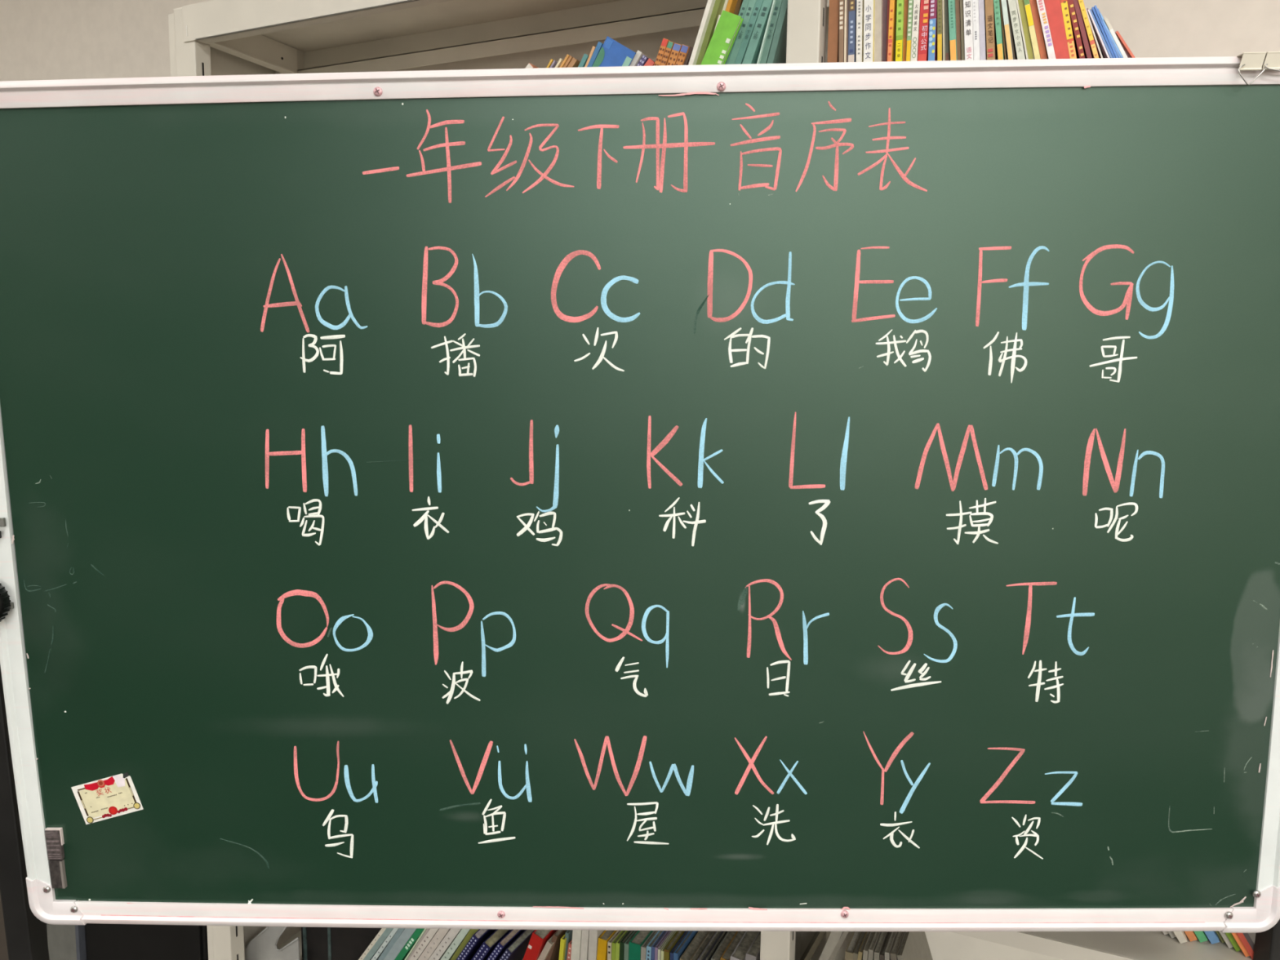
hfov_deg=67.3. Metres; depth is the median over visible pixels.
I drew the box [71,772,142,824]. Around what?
card
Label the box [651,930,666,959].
book
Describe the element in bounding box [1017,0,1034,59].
book
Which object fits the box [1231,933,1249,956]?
book
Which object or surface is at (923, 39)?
book
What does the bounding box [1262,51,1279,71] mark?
binder clip
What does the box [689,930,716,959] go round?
book
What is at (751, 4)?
book
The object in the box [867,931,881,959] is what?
book
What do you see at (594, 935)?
book
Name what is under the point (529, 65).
book
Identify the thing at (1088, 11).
book
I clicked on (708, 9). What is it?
book
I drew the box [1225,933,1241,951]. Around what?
book
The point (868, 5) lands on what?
book
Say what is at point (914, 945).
book
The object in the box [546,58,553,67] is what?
book
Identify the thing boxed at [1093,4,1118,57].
book
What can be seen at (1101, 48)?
book
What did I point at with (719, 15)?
book
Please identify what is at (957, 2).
book
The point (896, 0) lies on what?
book
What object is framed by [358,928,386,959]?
book
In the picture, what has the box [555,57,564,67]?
book
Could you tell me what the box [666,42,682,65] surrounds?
book
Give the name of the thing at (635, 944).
book
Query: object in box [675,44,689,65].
book
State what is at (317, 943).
storage box
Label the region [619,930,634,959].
book
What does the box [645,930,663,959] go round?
book
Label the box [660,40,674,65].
book
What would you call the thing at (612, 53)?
picture book
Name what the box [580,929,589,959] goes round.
book
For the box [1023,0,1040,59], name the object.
book
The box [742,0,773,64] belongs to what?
book
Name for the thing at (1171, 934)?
book
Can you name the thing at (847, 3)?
book
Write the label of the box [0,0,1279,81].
wall
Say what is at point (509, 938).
book
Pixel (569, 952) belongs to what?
book
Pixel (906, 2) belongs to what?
book
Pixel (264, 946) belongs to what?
file holder
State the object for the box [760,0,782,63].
book
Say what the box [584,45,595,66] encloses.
book
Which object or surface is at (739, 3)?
book
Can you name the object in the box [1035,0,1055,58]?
book
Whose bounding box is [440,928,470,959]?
book
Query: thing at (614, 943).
book
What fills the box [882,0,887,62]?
book
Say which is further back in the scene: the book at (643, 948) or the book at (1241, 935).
the book at (643, 948)
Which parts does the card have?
panel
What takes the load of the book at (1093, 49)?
on the bookcase
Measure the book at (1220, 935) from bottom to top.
0.132 m
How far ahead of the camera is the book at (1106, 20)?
1.38 m
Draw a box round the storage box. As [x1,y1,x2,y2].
[301,927,381,959]
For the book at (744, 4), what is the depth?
1.60 m
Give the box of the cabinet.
[45,923,208,959]
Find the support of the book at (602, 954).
on the bookcase
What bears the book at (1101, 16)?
on the bookcase
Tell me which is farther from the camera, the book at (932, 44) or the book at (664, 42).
the book at (664, 42)
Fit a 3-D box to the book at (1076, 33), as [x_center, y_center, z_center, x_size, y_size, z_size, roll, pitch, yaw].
[0.677,-0.627,1.474,0.072,0.257,0.171,4,7,25]
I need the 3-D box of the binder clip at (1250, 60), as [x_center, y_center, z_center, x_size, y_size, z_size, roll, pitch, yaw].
[0.754,-0.509,1.201,0.033,0.039,0.043,1,7,2]
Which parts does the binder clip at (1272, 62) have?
wire handle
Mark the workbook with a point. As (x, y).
(727, 28)
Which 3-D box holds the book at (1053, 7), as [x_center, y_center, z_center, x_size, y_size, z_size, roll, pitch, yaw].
[0.655,-0.632,1.484,0.085,0.264,0.170,4,7,25]
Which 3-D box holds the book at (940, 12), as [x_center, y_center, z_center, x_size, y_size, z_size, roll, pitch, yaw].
[0.496,-0.652,1.555,0.020,0.283,0.171,4,7,25]
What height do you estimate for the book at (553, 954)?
0.348 m
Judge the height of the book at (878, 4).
0.294 m
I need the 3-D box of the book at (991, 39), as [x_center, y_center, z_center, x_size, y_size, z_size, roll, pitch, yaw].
[0.564,-0.643,1.525,0.034,0.273,0.171,4,7,25]
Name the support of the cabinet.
on the floor
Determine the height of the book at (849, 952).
0.467 m
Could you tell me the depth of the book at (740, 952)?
1.82 m
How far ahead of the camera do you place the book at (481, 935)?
2.04 m
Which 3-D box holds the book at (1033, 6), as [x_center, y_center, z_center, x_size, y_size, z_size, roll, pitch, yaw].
[0.634,-0.636,1.502,0.071,0.267,0.170,4,7,25]
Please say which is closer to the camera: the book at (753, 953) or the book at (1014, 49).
the book at (1014, 49)
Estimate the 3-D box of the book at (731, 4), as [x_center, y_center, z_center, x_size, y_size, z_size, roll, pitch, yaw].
[0.146,-0.689,1.735,0.110,0.306,0.170,4,7,25]
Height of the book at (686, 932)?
0.388 m
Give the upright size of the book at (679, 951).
0.390 m
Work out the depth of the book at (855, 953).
1.74 m
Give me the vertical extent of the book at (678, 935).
0.391 m
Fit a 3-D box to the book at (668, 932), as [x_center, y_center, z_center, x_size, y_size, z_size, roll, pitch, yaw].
[0.063,1.085,1.952,0.007,0.390,0.170,5,8,24]
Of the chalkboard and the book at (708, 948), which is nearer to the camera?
the chalkboard
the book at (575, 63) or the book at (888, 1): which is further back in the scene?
the book at (575, 63)
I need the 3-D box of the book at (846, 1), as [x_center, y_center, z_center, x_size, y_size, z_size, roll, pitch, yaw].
[0.364,-0.661,1.619,0.004,0.283,0.170,2,7,25]
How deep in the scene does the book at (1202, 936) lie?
1.53 m
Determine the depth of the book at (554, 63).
1.78 m
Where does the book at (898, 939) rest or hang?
on the bookcase
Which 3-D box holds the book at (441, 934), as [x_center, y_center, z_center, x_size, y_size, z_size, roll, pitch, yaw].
[-0.463,1.079,2.205,0.228,0.328,0.171,4,7,25]
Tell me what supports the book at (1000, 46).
on the bookcase
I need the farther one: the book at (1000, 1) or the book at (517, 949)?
the book at (517, 949)
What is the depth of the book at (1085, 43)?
1.40 m
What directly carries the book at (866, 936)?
on the bookcase
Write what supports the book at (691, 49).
on the bookcase
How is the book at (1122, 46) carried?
on the bookcase
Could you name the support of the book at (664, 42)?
on the bookcase
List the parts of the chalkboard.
frame rail, magnetic strip, magnetic strip, frame rail, frame rail, frame rail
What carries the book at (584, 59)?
on the bookcase
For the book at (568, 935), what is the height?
0.360 m
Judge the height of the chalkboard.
1.232 m
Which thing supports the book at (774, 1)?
on the bookcase
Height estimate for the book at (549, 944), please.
0.338 m
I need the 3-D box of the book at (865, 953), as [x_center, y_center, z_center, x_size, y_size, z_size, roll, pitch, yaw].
[0.427,1.062,1.811,0.009,0.478,0.170,5,8,24]
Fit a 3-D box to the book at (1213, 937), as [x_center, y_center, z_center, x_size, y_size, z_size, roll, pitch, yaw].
[0.905,0.658,1.597,0.093,0.134,0.150,4,7,25]
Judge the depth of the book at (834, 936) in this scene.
1.72 m
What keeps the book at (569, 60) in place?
on the bookcase
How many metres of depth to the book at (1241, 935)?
1.49 m
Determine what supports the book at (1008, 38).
on the bookcase
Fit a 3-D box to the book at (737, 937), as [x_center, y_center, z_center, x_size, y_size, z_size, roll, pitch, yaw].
[0.159,1.081,1.923,0.101,0.408,0.200,4,7,25]
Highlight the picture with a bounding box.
[591,46,604,66]
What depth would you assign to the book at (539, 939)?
1.96 m
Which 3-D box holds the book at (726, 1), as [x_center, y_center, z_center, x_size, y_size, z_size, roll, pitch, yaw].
[0.141,-0.690,1.737,0.104,0.306,0.170,4,7,25]
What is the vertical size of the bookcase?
2.518 m
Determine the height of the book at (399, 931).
0.298 m
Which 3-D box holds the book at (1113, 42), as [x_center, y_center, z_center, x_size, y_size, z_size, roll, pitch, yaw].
[0.733,-0.590,1.453,0.091,0.189,0.170,4,7,25]
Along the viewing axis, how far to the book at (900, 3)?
1.50 m
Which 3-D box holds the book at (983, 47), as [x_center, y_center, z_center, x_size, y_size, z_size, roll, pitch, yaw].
[0.555,-0.640,1.532,0.029,0.265,0.170,4,7,25]
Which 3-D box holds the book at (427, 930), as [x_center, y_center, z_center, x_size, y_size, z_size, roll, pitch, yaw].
[-0.494,1.081,2.220,0.206,0.320,0.170,4,7,25]
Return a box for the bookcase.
[168,0,1253,959]
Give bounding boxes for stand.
[0,517,1279,959]
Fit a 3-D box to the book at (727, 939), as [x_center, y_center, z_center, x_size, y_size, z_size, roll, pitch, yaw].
[0.129,1.082,1.937,0.127,0.401,0.200,4,7,25]
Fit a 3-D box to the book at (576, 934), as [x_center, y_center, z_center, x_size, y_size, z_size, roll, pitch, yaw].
[-0.103,1.066,2.025,0.046,0.406,0.170,4,7,25]
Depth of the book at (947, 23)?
1.48 m
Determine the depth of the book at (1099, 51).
1.39 m
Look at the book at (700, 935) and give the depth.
1.88 m
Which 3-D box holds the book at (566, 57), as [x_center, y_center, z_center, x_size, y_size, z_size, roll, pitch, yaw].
[-0.178,-0.675,1.885,0.181,0.235,0.170,4,7,25]
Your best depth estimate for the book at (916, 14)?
1.49 m
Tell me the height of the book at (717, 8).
0.303 m
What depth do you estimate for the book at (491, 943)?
2.03 m
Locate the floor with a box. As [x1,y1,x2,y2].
[0,892,8,959]
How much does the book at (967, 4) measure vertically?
0.278 m
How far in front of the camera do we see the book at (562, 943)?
1.95 m
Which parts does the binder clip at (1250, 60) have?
wire handle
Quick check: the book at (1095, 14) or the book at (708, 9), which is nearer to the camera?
the book at (1095, 14)
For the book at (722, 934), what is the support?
on the bookcase
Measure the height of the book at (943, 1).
0.261 m
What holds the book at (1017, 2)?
on the bookcase
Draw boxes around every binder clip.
[1236,52,1266,85]
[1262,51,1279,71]
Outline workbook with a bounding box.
[701,10,743,64]
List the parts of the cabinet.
corner post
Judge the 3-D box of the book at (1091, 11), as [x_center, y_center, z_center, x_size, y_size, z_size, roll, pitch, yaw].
[0.723,-0.591,1.457,0.090,0.190,0.170,4,7,25]
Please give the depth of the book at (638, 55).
1.69 m
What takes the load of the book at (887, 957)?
on the bookcase
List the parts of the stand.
knob, post, post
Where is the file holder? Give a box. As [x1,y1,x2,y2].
[244,926,299,959]
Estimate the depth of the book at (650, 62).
1.69 m
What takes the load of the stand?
on the floor
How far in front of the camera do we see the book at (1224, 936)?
1.51 m
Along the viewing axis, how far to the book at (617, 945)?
1.89 m
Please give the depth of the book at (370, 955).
2.17 m
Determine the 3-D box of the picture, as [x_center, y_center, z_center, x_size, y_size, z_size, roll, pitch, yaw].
[-0.072,-0.749,1.712,0.014,0.040,0.001,37,20,17]
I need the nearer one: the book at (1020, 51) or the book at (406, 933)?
the book at (1020, 51)
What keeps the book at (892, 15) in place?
on the bookcase
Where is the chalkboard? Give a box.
[0,56,1279,933]
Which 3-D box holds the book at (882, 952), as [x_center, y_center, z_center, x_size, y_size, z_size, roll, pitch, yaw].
[0.467,1.065,1.792,0.027,0.478,0.170,4,7,25]
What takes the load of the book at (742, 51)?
on the bookcase
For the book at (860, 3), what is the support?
on the bookcase
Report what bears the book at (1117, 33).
on the bookcase
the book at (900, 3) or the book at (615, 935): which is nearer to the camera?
the book at (900, 3)
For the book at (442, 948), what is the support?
on the bookcase
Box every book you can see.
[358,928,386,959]
[363,928,393,959]
[371,928,398,959]
[377,928,404,959]
[383,928,417,959]
[394,928,424,959]
[404,928,426,959]
[406,928,429,959]
[409,928,439,959]
[417,928,450,959]
[428,928,461,959]
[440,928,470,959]
[450,928,479,959]
[455,928,497,959]
[471,928,511,959]
[486,929,524,959]
[498,929,535,959]
[522,929,557,959]
[524,62,537,68]
[537,936,554,959]
[545,929,567,959]
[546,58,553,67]
[550,60,557,67]
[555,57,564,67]
[558,934,566,959]
[559,53,569,67]
[562,55,573,67]
[564,929,573,959]
[566,57,580,67]
[566,939,572,959]
[570,929,582,959]
[577,53,588,66]
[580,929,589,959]
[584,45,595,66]
[586,41,603,66]
[587,929,604,959]
[591,35,635,66]
[596,930,617,959]
[607,930,622,959]
[611,930,625,959]
[615,930,629,959]
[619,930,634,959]
[623,930,637,959]
[628,930,653,959]
[629,49,651,66]
[636,54,648,66]
[640,930,657,959]
[644,57,654,66]
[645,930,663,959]
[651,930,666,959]
[653,38,669,66]
[654,930,671,959]
[657,930,675,959]
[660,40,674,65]
[660,930,677,959]
[663,930,685,959]
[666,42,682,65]
[670,930,688,959]
[673,930,698,959]
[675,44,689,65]
[679,930,709,959]
[683,46,693,65]
[688,0,715,65]
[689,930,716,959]
[695,0,725,65]
[697,930,721,959]
[703,931,727,959]
[711,931,736,959]
[713,14,720,32]
[720,0,728,14]
[720,931,745,959]
[724,0,749,64]
[725,0,737,13]
[728,0,756,64]
[729,931,758,959]
[733,0,742,15]
[734,0,763,64]
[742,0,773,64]
[745,931,760,959]
[756,0,776,63]
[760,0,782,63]
[766,0,787,63]
[800,931,826,959]
[818,931,842,959]
[826,0,839,62]
[828,931,848,959]
[839,0,844,62]
[844,0,847,62]
[844,931,862,959]
[845,0,848,62]
[848,0,856,62]
[853,931,866,959]
[856,0,863,62]
[857,931,870,959]
[862,931,875,959]
[863,0,875,62]
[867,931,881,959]
[874,0,883,62]
[874,931,888,959]
[880,931,891,959]
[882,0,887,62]
[884,931,897,959]
[885,0,889,61]
[887,0,896,61]
[889,931,904,959]
[893,0,897,61]
[895,0,904,61]
[896,931,933,959]
[902,0,908,61]
[906,0,913,61]
[911,0,920,61]
[917,0,929,61]
[928,0,937,61]
[937,0,942,60]
[942,0,945,60]
[945,0,950,60]
[948,0,957,60]
[955,0,961,60]
[960,0,964,60]
[963,0,973,60]
[972,0,980,60]
[978,0,986,60]
[985,0,997,59]
[993,0,1004,59]
[999,0,1008,59]
[1001,0,1013,59]
[1006,0,1017,59]
[1008,0,1026,59]
[1016,0,1028,59]
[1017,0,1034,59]
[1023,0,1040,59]
[1029,0,1047,58]
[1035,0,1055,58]
[1044,0,1069,58]
[1059,0,1076,58]
[1066,0,1084,58]
[1072,0,1092,58]
[1078,0,1098,58]
[1084,5,1102,57]
[1086,8,1106,57]
[1087,9,1109,57]
[1089,8,1112,57]
[1091,6,1115,57]
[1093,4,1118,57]
[1097,8,1120,57]
[1099,13,1123,57]
[1103,17,1128,57]
[1115,31,1131,57]
[1115,31,1135,57]
[1168,931,1176,937]
[1173,931,1186,943]
[1184,931,1197,941]
[1194,931,1208,942]
[1204,931,1219,944]
[1215,931,1225,942]
[1219,931,1233,947]
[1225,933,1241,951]
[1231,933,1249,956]
[1236,933,1253,959]
[1242,933,1255,951]
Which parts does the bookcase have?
post, trim, shelf, post, header panel, rail, post, post, panel, shelf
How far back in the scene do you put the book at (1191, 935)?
1.53 m
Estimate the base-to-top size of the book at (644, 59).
0.213 m
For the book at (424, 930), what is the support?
on the bookcase
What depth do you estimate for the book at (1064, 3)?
1.40 m
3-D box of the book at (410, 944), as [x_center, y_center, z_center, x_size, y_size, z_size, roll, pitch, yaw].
[-0.519,1.084,2.231,0.222,0.311,0.171,4,7,25]
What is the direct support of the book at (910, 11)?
on the bookcase
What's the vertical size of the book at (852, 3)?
0.301 m
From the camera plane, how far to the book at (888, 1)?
1.52 m
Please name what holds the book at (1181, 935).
on the bookcase
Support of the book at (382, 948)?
on the bookcase
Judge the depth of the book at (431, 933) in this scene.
2.11 m
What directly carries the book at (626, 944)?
on the bookcase
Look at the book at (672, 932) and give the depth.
1.87 m
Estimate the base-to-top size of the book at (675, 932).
0.387 m
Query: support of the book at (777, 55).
on the bookcase
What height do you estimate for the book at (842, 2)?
0.294 m
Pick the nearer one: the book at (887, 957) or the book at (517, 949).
the book at (887, 957)
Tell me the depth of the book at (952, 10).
1.47 m
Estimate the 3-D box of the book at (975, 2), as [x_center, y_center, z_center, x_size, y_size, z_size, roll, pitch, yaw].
[0.546,-0.645,1.533,0.030,0.276,0.171,4,7,25]
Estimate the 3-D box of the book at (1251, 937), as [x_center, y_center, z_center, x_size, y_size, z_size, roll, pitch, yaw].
[0.951,0.666,1.557,0.087,0.130,0.150,4,7,25]
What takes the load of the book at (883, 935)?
on the bookcase
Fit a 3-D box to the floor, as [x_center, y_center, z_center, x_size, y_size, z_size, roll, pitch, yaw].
[-1.007,2.080,-2.378,8.800,0.100,9.445,4,7,25]
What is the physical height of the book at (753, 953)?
0.429 m
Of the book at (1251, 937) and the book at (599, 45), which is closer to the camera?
the book at (1251, 937)
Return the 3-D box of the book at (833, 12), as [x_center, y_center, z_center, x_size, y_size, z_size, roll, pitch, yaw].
[0.346,-0.676,1.632,0.016,0.309,0.170,4,7,25]
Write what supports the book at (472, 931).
on the bookcase
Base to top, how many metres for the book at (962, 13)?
0.270 m
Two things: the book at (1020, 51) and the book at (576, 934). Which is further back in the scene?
the book at (576, 934)

